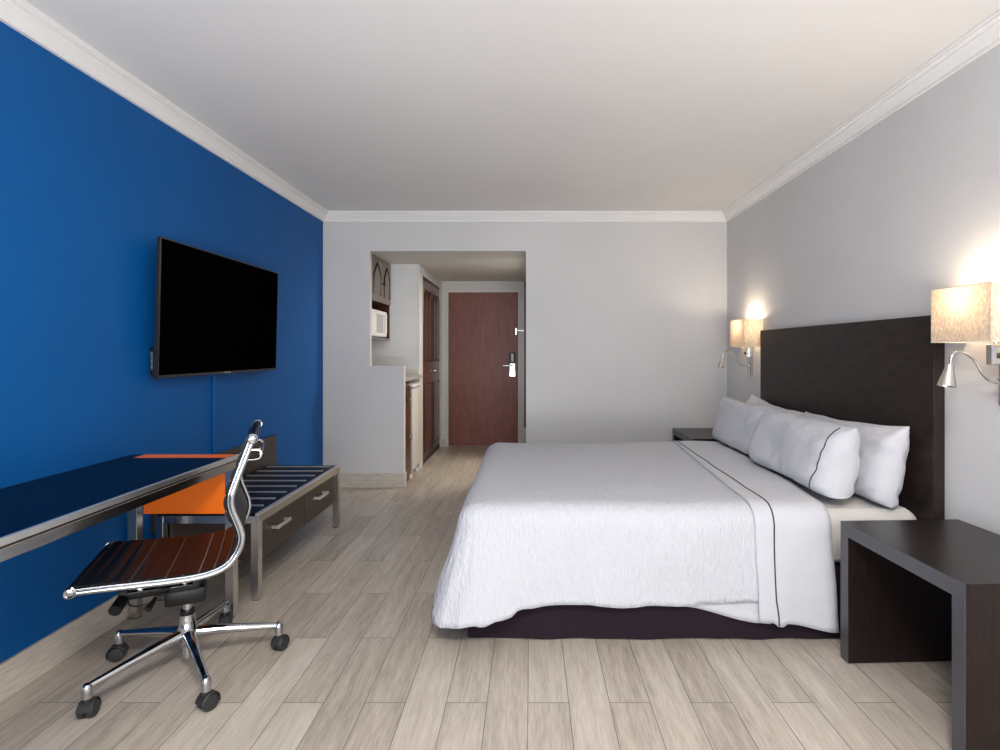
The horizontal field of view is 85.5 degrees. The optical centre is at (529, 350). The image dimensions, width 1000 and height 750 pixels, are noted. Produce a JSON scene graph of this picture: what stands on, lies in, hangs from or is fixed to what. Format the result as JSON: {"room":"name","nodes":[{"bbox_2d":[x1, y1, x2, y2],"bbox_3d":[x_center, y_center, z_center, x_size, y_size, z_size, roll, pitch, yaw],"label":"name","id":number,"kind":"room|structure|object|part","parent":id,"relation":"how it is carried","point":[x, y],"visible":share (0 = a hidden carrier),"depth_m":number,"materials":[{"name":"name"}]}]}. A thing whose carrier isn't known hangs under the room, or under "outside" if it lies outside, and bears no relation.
{"room":"hotel room","nodes":[
{"label":"hotel room","id":0,"kind":"room"},
{"bbox_2d":[0,21,322,662],"bbox_3d":[-1.971,-0.058,1.785,0.120,2.635,6.510,0,0,0],"label":"wall","id":1,"kind":"structure","parent":0,"point":[90,180],"depth_m":2.41,"materials":[{"name":"blue paint"}]},
{"bbox_2d":[0,594,154,701],"bbox_3d":[-1.904,1.192,1.817,0.014,0.135,6.335,0,0,0],"label":"baseboard","id":2,"kind":"structure","parent":1,"relation":"attached to","point":[33,661],"depth_m":2.16,"materials":[{"name":"wood"}]},
{"bbox_2d":[0,0,327,221],"bbox_3d":[-1.875,-1.233,1.817,0.073,0.084,6.335,0,0,0],"label":"trim","id":3,"kind":"structure","parent":1,"relation":"attached to","point":[19,15],"depth_m":2.53,"materials":[{"name":"white paint"}]},
{"bbox_2d":[150,236,277,378],"bbox_3d":[-1.861,-0.213,3.273,0.097,0.701,1.240,0,0,0],"label":"television","id":4,"kind":"object","parent":1,"relation":"attached to","point":[215,313],"visible":1,"depth_m":3.07,"materials":[{"name":"black"}]},
{"bbox_2d":[212,374,216,453],"bbox_3d":[-1.904,0.355,3.260,0.014,0.530,0.030,0,0,0],"label":"cable raceway","id":5,"kind":"object","parent":1,"relation":"attached to","point":[214,377],"visible":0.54,"depth_m":3.25,"materials":[{"name":"blue paint"}]},
{"bbox_2d":[372,264,416,467],"bbox_3d":[-1.556,0.169,6.453,0.711,2.183,1.418,0,0,0],"label":"wall","id":6,"kind":"structure","parent":0,"point":[401,349],"depth_m":5.75,"materials":[{"name":"paint"}]},
{"bbox_2d":[405,368,418,374],"bbox_3d":[-1.542,0.216,5.734,0.734,0.068,0.019,0,0,0],"label":"backsplash","id":7,"kind":"structure","parent":6,"relation":"attached to","point":[408,371],"depth_m":5.72,"materials":[{"name":"white paint"}]},
{"bbox_2d":[372,252,525,280],"bbox_3d":[-0.974,-0.973,6.101,1.874,0.100,2.122,0,0,0],"label":"ceiling","id":8,"kind":"structure","parent":0,"point":[446,266],"depth_m":5.70,"materials":[{"name":"paint"}]},
{"bbox_2d":[0,446,951,749],"bbox_3d":[-0.046,1.310,2.906,4.030,0.100,8.812,0,0,0],"label":"floor","id":9,"kind":"structure","parent":0,"point":[365,664],"depth_m":2.06,"materials":[{"name":"beige wood"}]},
{"bbox_2d":[0,454,238,618],"bbox_3d":[-1.647,0.876,1.802,0.517,0.767,1.565,0,0,0],"label":"desk","id":10,"kind":"object","parent":9,"relation":"on","point":[34,514],"visible":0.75,"depth_m":2.04,"materials":[{"name":"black glass"}]},
{"bbox_3d":[-1.409,0.538,1.802,0.037,0.035,1.565,0,0,0],"label":"apron rail","id":11,"kind":"part","parent":10,"relation":"part of","materials":[{"name":"grey"}]},
{"bbox_3d":[-1.870,0.906,2.557,0.044,0.700,0.040,0,0,0],"label":"leg","id":12,"kind":"part","parent":10,"relation":"part of","materials":[{"name":"silver metal"}]},
{"bbox_3d":[-1.628,0.644,2.555,0.388,0.247,0.020,0,0,0],"label":"panel","id":13,"kind":"part","parent":10,"relation":"part of","materials":[{"name":"orange paint"}]},
{"bbox_3d":[-1.413,0.906,2.557,0.042,0.700,0.040,0,0,0],"label":"leg","id":14,"kind":"part","parent":10,"relation":"part of","materials":[{"name":"silver metal"}]},
{"bbox_2d":[62,419,289,718],"bbox_3d":[-1.335,0.784,2.152,0.688,0.951,0.699,0,0,-25],"label":"office chair","id":15,"kind":"object","parent":9,"relation":"on","point":[177,568],"visible":1,"depth_m":2.04,"materials":[{"name":"silver metal"}]},
{"bbox_3d":[-1.507,0.929,1.984,0.042,0.060,0.083,0,0,-13],"label":"tension knob","id":16,"kind":"part","parent":15,"relation":"part of","materials":[{"name":"black plastic"}]},
{"bbox_3d":[-1.444,1.142,1.980,0.044,0.100,0.327,0,0,29],"label":"arm","id":17,"kind":"part","parent":15,"relation":"part of","materials":[{"name":"silver metal"}]},
{"bbox_3d":[-1.534,1.142,2.173,0.327,0.100,0.044,0,0,11],"label":"arm","id":18,"kind":"part","parent":15,"relation":"part of","materials":[{"name":"silver metal"}]},
{"bbox_3d":[-1.413,0.934,2.013,0.152,0.048,0.087,0,0,-33],"label":"height lever","id":19,"kind":"part","parent":15,"relation":"part of","materials":[{"name":"black plastic"}]},
{"bbox_3d":[-1.274,0.575,1.904,0.503,0.504,0.239,0,0,0],"label":"rail","id":20,"kind":"part","parent":15,"relation":"part of","materials":[{"name":"silver metal"}]},
{"bbox_3d":[-1.233,1.142,2.005,0.044,0.100,0.327,0,0,-43],"label":"arm","id":21,"kind":"part","parent":15,"relation":"part of","materials":[{"name":"silver metal"}]},
{"bbox_3d":[-1.378,1.142,2.318,0.044,0.100,0.327,0,0,-7],"label":"arm","id":22,"kind":"part","parent":15,"relation":"part of","materials":[{"name":"silver metal"}]},
{"bbox_3d":[-1.191,1.142,2.214,0.327,0.100,0.044,0,0,-25],"label":"arm","id":23,"kind":"part","parent":15,"relation":"part of","materials":[{"name":"silver metal"}]},
{"bbox_3d":[-1.468,0.575,2.327,0.551,0.504,0.012,0,0,-25],"label":"rail","id":24,"kind":"part","parent":15,"relation":"part of","materials":[{"name":"silver metal"}]},
{"bbox_3d":[-1.139,0.403,2.223,0.077,0.049,0.465,0,0,-25],"label":"lifting handle","id":25,"kind":"part","parent":15,"relation":"part of","materials":[{"name":"silver metal"}]},
{"bbox_2d":[151,435,339,600],"bbox_3d":[-1.624,0.942,3.377,0.572,0.636,1.315,0,0,0],"label":"bench","id":26,"kind":"object","parent":9,"relation":"on","point":[284,498],"visible":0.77,"depth_m":3.12,"materials":[{"name":"black laminate"}]},
{"bbox_3d":[-1.871,1.044,2.742,0.040,0.423,0.040,0,0,0],"label":"leg","id":27,"kind":"part","parent":26,"relation":"part of","materials":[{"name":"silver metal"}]},
{"bbox_3d":[-1.629,0.853,2.742,0.443,0.039,0.032,0,0,0],"label":"frame rail","id":28,"kind":"part","parent":26,"relation":"part of","materials":[{"name":"silver metal"}]},
{"bbox_3d":[-1.388,1.044,2.742,0.040,0.423,0.040,0,0,0],"label":"leg","id":29,"kind":"part","parent":26,"relation":"part of","materials":[{"name":"silver metal"}]},
{"bbox_3d":[-1.359,0.940,2.955,0.042,0.020,0.156,0,0,0],"label":"drawer handle","id":30,"kind":"part","parent":26,"relation":"part of","materials":[{"name":"silver metal"}]},
{"bbox_3d":[-1.389,0.973,3.033,0.017,0.195,0.534,0,0,0],"label":"drawer","id":31,"kind":"part","parent":26,"relation":"part of","materials":[{"name":"brown wood"}]},
{"bbox_3d":[-1.386,0.853,3.305,0.032,0.039,1.086,0,0,0],"label":"frame rail","id":32,"kind":"part","parent":26,"relation":"part of","materials":[{"name":"silver metal"}]},
{"bbox_3d":[-1.389,0.973,3.575,0.017,0.195,0.538,0,0,0],"label":"drawer","id":33,"kind":"part","parent":26,"relation":"part of","materials":[{"name":"brown wood"}]},
{"bbox_3d":[-1.359,0.940,3.518,0.042,0.020,0.156,0,0,0],"label":"drawer handle","id":34,"kind":"part","parent":26,"relation":"part of","materials":[{"name":"silver metal"}]},
{"bbox_3d":[-1.388,1.044,3.868,0.040,0.423,0.040,0,0,0],"label":"leg","id":35,"kind":"part","parent":26,"relation":"part of","materials":[{"name":"silver metal"}]},
{"bbox_2d":[405,381,411,480],"bbox_3d":[-1.522,0.773,5.170,0.758,0.974,0.250,0,0,0],"label":"base cabinet","id":36,"kind":"object","parent":9,"relation":"on","point":[408,436],"visible":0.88,"depth_m":5.18,"materials":[{"name":"brown wood"}]},
{"bbox_3d":[-1.175,0.405,5.165,0.020,0.130,0.234,0,0,0],"label":"drawer","id":37,"kind":"part","parent":36,"relation":"part of","materials":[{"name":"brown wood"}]},
{"bbox_3d":[-1.175,0.840,5.165,0.020,0.720,0.234,0,0,0],"label":"cabinet door","id":38,"kind":"part","parent":36,"relation":"part of","materials":[{"name":"brown wood"}]},
{"bbox_2d":[405,368,421,380],"bbox_3d":[-1.530,0.234,5.393,0.759,0.103,0.701,0,0,0],"label":"countertop","id":39,"kind":"structure","parent":36,"relation":"on","point":[410,373],"depth_m":5.72,"materials":[{"name":"stone"}]},
{"bbox_2d":[409,382,420,477],"bbox_3d":[-1.425,0.795,5.520,0.550,0.930,0.396,0,0,0],"label":"mini fridge","id":40,"kind":"object","parent":9,"relation":"on","point":[415,399],"visible":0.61,"depth_m":5.47,"materials":[{"name":"metal"}]},
{"bbox_3d":[-1.185,0.346,5.520,0.070,0.032,0.396,0,0,0],"label":"lid","id":41,"kind":"part","parent":40,"relation":"part of","materials":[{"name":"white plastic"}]},
{"bbox_2d":[417,264,440,468],"bbox_3d":[-1.168,0.169,6.434,0.064,2.183,1.381,0,0,0],"label":"wardrobe","id":42,"kind":"object","parent":9,"relation":"on","point":[428,285],"visible":1,"depth_m":6.29,"materials":[{"name":"brown paint"}]},
{"bbox_3d":[-1.175,-0.285,6.128,0.008,0.770,0.180,0,0,0],"label":"raised panel","id":43,"kind":"part","parent":42,"relation":"part of","materials":[{"name":"brown wood"}]},
{"bbox_3d":[-1.176,-0.283,6.128,0.016,0.827,0.214,0,0,0],"label":"moulding","id":44,"kind":"part","parent":42,"relation":"part of","materials":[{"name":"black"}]},
{"bbox_3d":[-1.189,0.202,6.228,0.022,1.987,0.520,0,0,0],"label":"closet door","id":45,"kind":"part","parent":42,"relation":"part of","materials":[{"name":"brown wood"}]},
{"bbox_3d":[-1.175,0.750,6.228,0.008,0.700,0.360,0,0,0],"label":"raised panel","id":46,"kind":"part","parent":42,"relation":"part of","materials":[{"name":"brown wood"}]},
{"bbox_3d":[-1.176,0.750,6.228,0.012,0.766,0.412,0,0,0],"label":"moulding","id":47,"kind":"part","parent":42,"relation":"part of","materials":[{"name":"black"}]},
{"bbox_3d":[-1.175,-0.285,6.328,0.008,0.770,0.180,0,0,0],"label":"raised panel","id":48,"kind":"part","parent":42,"relation":"part of","materials":[{"name":"brown wood"}]},
{"bbox_3d":[-1.176,-0.283,6.328,0.016,0.827,0.214,0,0,0],"label":"moulding","id":49,"kind":"part","parent":42,"relation":"part of","materials":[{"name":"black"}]},
{"bbox_3d":[-1.190,0.217,6.490,0.020,2.085,1.110,0,0,0],"label":"door frame","id":50,"kind":"part","parent":42,"relation":"part of","materials":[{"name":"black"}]},
{"bbox_3d":[-1.175,-0.285,6.652,0.008,0.770,0.180,0,0,0],"label":"raised panel","id":51,"kind":"part","parent":42,"relation":"part of","materials":[{"name":"brown wood"}]},
{"bbox_3d":[-1.176,-0.283,6.652,0.016,0.827,0.214,0,0,0],"label":"moulding","id":52,"kind":"part","parent":42,"relation":"part of","materials":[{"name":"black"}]},
{"bbox_3d":[-1.189,0.202,6.752,0.022,1.987,0.520,0,0,0],"label":"closet door","id":53,"kind":"part","parent":42,"relation":"part of","materials":[{"name":"brown wood"}]},
{"bbox_3d":[-1.176,0.750,6.752,0.012,0.766,0.412,0,0,0],"label":"moulding","id":54,"kind":"part","parent":42,"relation":"part of","materials":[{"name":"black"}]},
{"bbox_3d":[-1.175,0.750,6.752,0.008,0.700,0.360,0,0,0],"label":"raised panel","id":55,"kind":"part","parent":42,"relation":"part of","materials":[{"name":"brown wood"}]},
{"bbox_3d":[-1.175,-0.285,6.852,0.008,0.770,0.180,0,0,0],"label":"raised panel","id":56,"kind":"part","parent":42,"relation":"part of","materials":[{"name":"brown wood"}]},
{"bbox_2d":[464,447,916,638],"bbox_3d":[0.732,0.990,3.234,2.064,0.540,1.773,0,0,0],"label":"bed","id":57,"kind":"object","parent":9,"relation":"on","point":[554,621],"visible":0.12,"depth_m":2.36,"materials":[{"name":"white cotton"},{"name":"dark linen"}]},
{"bbox_2d":[431,442,758,628],"bbox_3d":[0.332,0.922,3.231,1.538,0.487,1.981,0,0,0],"label":"duvet","id":58,"kind":"object","parent":57,"relation":"on","point":[636,524],"visible":0.99,"depth_m":2.36,"materials":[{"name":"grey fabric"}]},
{"bbox_2d":[687,602,770,623],"bbox_3d":[0.820,0.937,3.242,0.440,0.486,1.819,0,0,0],"label":"sheet","id":59,"kind":"object","parent":57,"relation":"on","point":[744,611],"visible":0.12,"depth_m":2.35,"materials":[{"name":"grey fabric"}]},
{"bbox_2d":[712,396,770,454],"bbox_3d":[1.459,0.505,3.765,0.208,0.327,0.800,0,0,0],"label":"pillow","id":60,"kind":"object","parent":57,"relation":"on","point":[735,421],"visible":0.73,"depth_m":3.66,"materials":[{"name":"grey fabric"}]},
{"bbox_2d":[672,441,838,632],"bbox_3d":[1.202,0.938,3.240,0.352,0.535,1.881,0,0,3],"label":"sheet","id":61,"kind":"object","parent":57,"relation":"on","point":[796,576],"visible":0.93,"depth_m":2.36,"materials":[{"name":"grey fabric"}]},
{"bbox_2d":[746,394,803,416],"bbox_3d":[1.659,0.518,3.755,0.196,0.376,0.800,0,0,0],"label":"pillow","id":62,"kind":"object","parent":57,"relation":"on","point":[754,400],"visible":0.16,"depth_m":3.83,"materials":[{"name":"grey fabric"}]},
{"bbox_2d":[748,407,860,498],"bbox_3d":[1.428,0.509,2.895,0.247,0.324,0.900,0,0,0],"label":"pillow","id":63,"kind":"object","parent":57,"relation":"on","point":[821,456],"visible":1,"depth_m":2.62,"materials":[{"name":"grey fabric"}]},
{"bbox_3d":[0.759,0.843,3.265,2.009,0.245,1.694,0,0,0],"label":"mattress","id":64,"kind":"part","parent":57,"relation":"part of","materials":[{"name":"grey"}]},
{"bbox_2d":[802,411,909,507],"bbox_3d":[1.651,0.522,2.880,0.221,0.368,0.920,0,0,0],"label":"pillow","id":65,"kind":"object","parent":57,"relation":"on","point":[883,451],"visible":0.56,"depth_m":2.47,"materials":[{"name":"grey fabric"}]},
{"bbox_2d":[672,428,729,446],"bbox_3d":[1.536,0.979,4.582,0.498,0.563,0.595,0,0,0],"label":"nightstand","id":66,"kind":"object","parent":9,"relation":"on","point":[678,434],"visible":0.12,"depth_m":4.62,"materials":[{"name":"brown wood"}]},
{"bbox_3d":[1.537,0.977,4.856,0.496,0.554,0.048,0,0,0],"label":"panel","id":67,"kind":"part","parent":66,"relation":"part of","materials":[{"name":"brown wood"}]},
{"bbox_3d":[1.537,0.977,4.309,0.496,0.554,0.048,0,0,0],"label":"panel","id":68,"kind":"part","parent":66,"relation":"part of","materials":[{"name":"brown wood"}]},
{"bbox_2d":[841,519,999,749],"bbox_3d":[1.536,0.979,1.925,0.498,0.563,0.606,0,0,-2],"label":"nightstand","id":69,"kind":"object","parent":9,"relation":"on","point":[912,590],"visible":1,"depth_m":2.05,"materials":[{"name":"brown wood"}]},
{"bbox_3d":[1.526,0.977,2.204,0.496,0.554,0.048,0,0,-2],"label":"panel","id":70,"kind":"part","parent":69,"relation":"part of","materials":[{"name":"brown wood"}]},
{"bbox_3d":[1.548,0.977,1.646,0.496,0.554,0.048,0,0,-2],"label":"panel","id":71,"kind":"part","parent":69,"relation":"part of","materials":[{"name":"brown wood"}]},
{"bbox_2d":[441,281,525,442],"bbox_3d":[-0.905,0.118,7.222,2.011,2.283,0.120,0,0,0],"label":"wall","id":72,"kind":"structure","parent":0,"point":[442,282],"depth_m":7.16,"materials":[{"name":"white paint"}]},
{"bbox_2d":[441,285,524,445],"bbox_3d":[-0.616,0.193,7.145,1.112,2.135,0.034,0,0,0],"label":"trim","id":73,"kind":"structure","parent":72,"relation":"attached to","point":[445,289],"depth_m":7.14,"materials":[{"name":"white paint"}]},
{"bbox_2d":[449,293,523,445],"bbox_3d":[-0.576,0.241,7.121,1.001,2.026,0.081,0,0,0],"label":"door","id":74,"kind":"structure","parent":72,"relation":"in","point":[483,327],"depth_m":7.15,"materials":[{"name":"brown wood"}]},
{"bbox_3d":[-0.233,0.248,7.141,0.070,0.173,0.010,0,0,0],"label":"lock plate","id":75,"kind":"part","parent":74,"relation":"part of","materials":[{"name":"silver metal"}]},
{"bbox_2d":[25,0,999,210],"bbox_3d":[-0.046,-1.325,1.817,3.730,0.100,6.335,0,0,0],"label":"ceiling","id":76,"kind":"structure","parent":0,"point":[356,105],"depth_m":2.58,"materials":[{"name":"paint"}]},
{"bbox_2d":[323,222,726,472],"bbox_3d":[-0.046,-0.007,5.013,3.730,2.535,0.055,0,0,0],"label":"wall","id":77,"kind":"structure","parent":0,"point":[626,322],"depth_m":4.99,"materials":[{"name":"grey paint"}]},
{"bbox_2d":[340,472,406,487],"bbox_3d":[-0.039,1.192,5.006,3.716,0.135,0.067,0,0,0],"label":"baseboard","id":78,"kind":"structure","parent":77,"relation":"attached to","point":[347,480],"depth_m":4.97,"materials":[{"name":"wood"}]},
{"bbox_2d":[324,211,725,221],"bbox_3d":[-0.046,-1.233,4.949,3.730,0.084,0.073,0,0,0],"label":"trim","id":79,"kind":"structure","parent":77,"relation":"attached to","point":[331,216],"depth_m":4.95,"materials":[{"name":"white paint"}]},
{"bbox_2d":[727,44,999,534],"bbox_3d":[1.879,-0.058,1.785,0.120,2.635,6.510,0,0,0],"label":"wall","id":80,"kind":"structure","parent":0,"point":[908,208],"depth_m":2.60,"materials":[{"name":"grey paint"}]},
{"bbox_2d":[717,318,762,376],"bbox_3d":[1.677,-0.022,4.364,0.282,0.464,0.292,0,0,0],"label":"wall sconce","id":81,"kind":"object","parent":80,"relation":"attached to","point":[745,332],"visible":0.99,"depth_m":4.30,"materials":[{"name":"fabric"}]},
{"bbox_3d":[1.744,-0.036,4.364,0.149,0.004,0.292,0,0,0],"label":"shade trim","id":82,"kind":"part","parent":81,"relation":"part of","materials":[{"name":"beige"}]},
{"bbox_3d":[1.744,-0.144,4.364,0.148,0.220,0.290,0,0,0],"label":"lamp shade","id":83,"kind":"part","parent":81,"relation":"part of","materials":[{"name":"fabric"}]},
{"bbox_3d":[1.806,0.035,4.434,0.024,0.350,0.072,0,0,0],"label":"plate","id":84,"kind":"part","parent":81,"relation":"part of","materials":[{"name":"silver metal"}]},
{"bbox_2d":[760,315,944,519],"bbox_3d":[1.793,0.549,3.255,0.050,1.414,1.782,0,0,0],"label":"headboard","id":85,"kind":"object","parent":80,"relation":"attached to","point":[887,372],"visible":0.3,"depth_m":2.75,"materials":[{"name":"brown wood"}]},
{"bbox_2d":[722,8,999,221],"bbox_3d":[1.782,-1.233,1.817,0.073,0.084,6.335,0,0,0],"label":"trim","id":86,"kind":"structure","parent":80,"relation":"attached to","point":[985,35],"depth_m":2.67,"materials":[{"name":"white paint"}]},
{"bbox_2d":[931,281,999,405],"bbox_3d":[1.677,-0.022,2.104,0.282,0.464,0.292,0,0,0],"label":"wall sconce","id":87,"kind":"object","parent":80,"relation":"attached to","point":[969,312],"visible":1,"depth_m":2.04,"materials":[{"name":"fabric"}]},
{"bbox_3d":[1.744,-0.144,2.104,0.148,0.220,0.290,0,0,0],"label":"lamp shade","id":88,"kind":"part","parent":87,"relation":"part of","materials":[{"name":"fabric"}]},
{"bbox_3d":[1.744,-0.252,2.104,0.149,0.004,0.292,0,0,0],"label":"shade trim","id":89,"kind":"part","parent":87,"relation":"part of","materials":[{"name":"beige fabric"}]},
{"bbox_3d":[1.744,-0.036,2.104,0.149,0.004,0.292,0,0,0],"label":"shade trim","id":90,"kind":"part","parent":87,"relation":"part of","materials":[{"name":"beige fabric"}]},
{"bbox_3d":[1.806,0.035,2.034,0.024,0.350,0.072,0,0,0],"label":"plate","id":91,"kind":"part","parent":87,"relation":"part of","materials":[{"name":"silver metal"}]},
{"bbox_3d":[0.023,0.119,6.101,0.120,2.283,2.122,0,0,0],"label":"wall","id":92,"kind":"structure","parent":0,"visible":0},
{"bbox_2d":[524,281,525,427],"bbox_3d":[-0.052,0.040,6.610,0.030,1.680,0.820,0,0,0],"label":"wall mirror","id":93,"kind":"object","parent":92,"relation":"attached to","point":[524,281],"visible":0.57,"depth_m":6.20,"materials":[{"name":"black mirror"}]},
{"bbox_3d":[-1.971,0.119,5.392,0.120,2.283,0.704,0,0,0],"label":"wall niche","id":94,"kind":"object","parent":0,"visible":0},
{"bbox_2d":[372,254,390,339],"bbox_3d":[-1.683,-0.516,5.394,0.457,0.808,0.699,0,0,0],"label":"upper cabinet","id":95,"kind":"object","parent":94,"relation":"attached to","point":[381,270],"visible":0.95,"depth_m":5.46,"materials":[{"name":"brown wood"}]},
{"bbox_3d":[-1.490,-0.697,5.231,0.020,0.430,0.363,0,0,0],"label":"cabinet door","id":96,"kind":"part","parent":95,"relation":"part of","materials":[{"name":"brown wood"}]},
{"bbox_3d":[-1.479,-0.702,5.231,0.020,0.324,0.250,0,0,0],"label":"moulding","id":97,"kind":"part","parent":95,"relation":"part of","materials":[{"name":"black"}]},
{"bbox_3d":[-1.478,-0.695,5.231,0.007,0.270,0.193,0,0,0],"label":"raised panel","id":98,"kind":"part","parent":95,"relation":"part of","materials":[{"name":"brown wood"}]},
{"bbox_2d":[372,309,386,337],"bbox_3d":[-1.665,-0.269,5.355,0.390,0.272,0.540,0,0,0],"label":"microwave","id":99,"kind":"object","parent":95,"relation":"on","point":[379,318],"visible":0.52,"depth_m":5.35,"materials":[{"name":"white plastic"}]},
{"bbox_3d":[-1.499,-0.273,5.141,0.010,0.255,0.107,0,0,0],"label":"control panel","id":100,"kind":"part","parent":99,"relation":"part of","materials":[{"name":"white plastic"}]},
{"bbox_3d":[-1.480,-0.273,5.545,0.020,0.205,0.020,0,0,0],"label":"handle","id":101,"kind":"part","parent":99,"relation":"part of","materials":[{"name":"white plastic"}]},
{"bbox_2d":[372,337,389,339],"bbox_3d":[-1.700,-0.122,5.394,0.423,0.020,0.699,0,0,0],"label":"shelf","id":102,"kind":"object","parent":95,"relation":"attached to","point":[373,338],"depth_m":5.37,"materials":[{"name":"brown wood"}]},
{"bbox_3d":[-1.490,-0.697,5.579,0.020,0.430,0.319,0,0,0],"label":"cabinet door","id":103,"kind":"part","parent":95,"relation":"part of","materials":[{"name":"brown wood"}]},
{"bbox_3d":[-1.478,-0.695,5.579,0.007,0.270,0.149,0,0,0],"label":"raised panel","id":104,"kind":"part","parent":95,"relation":"part of","materials":[{"name":"brown wood"}]},
{"bbox_3d":[-1.479,-0.702,5.579,0.020,0.324,0.206,0,0,0],"label":"moulding","id":105,"kind":"part","parent":95,"relation":"part of","materials":[{"name":"black"}]}
]}

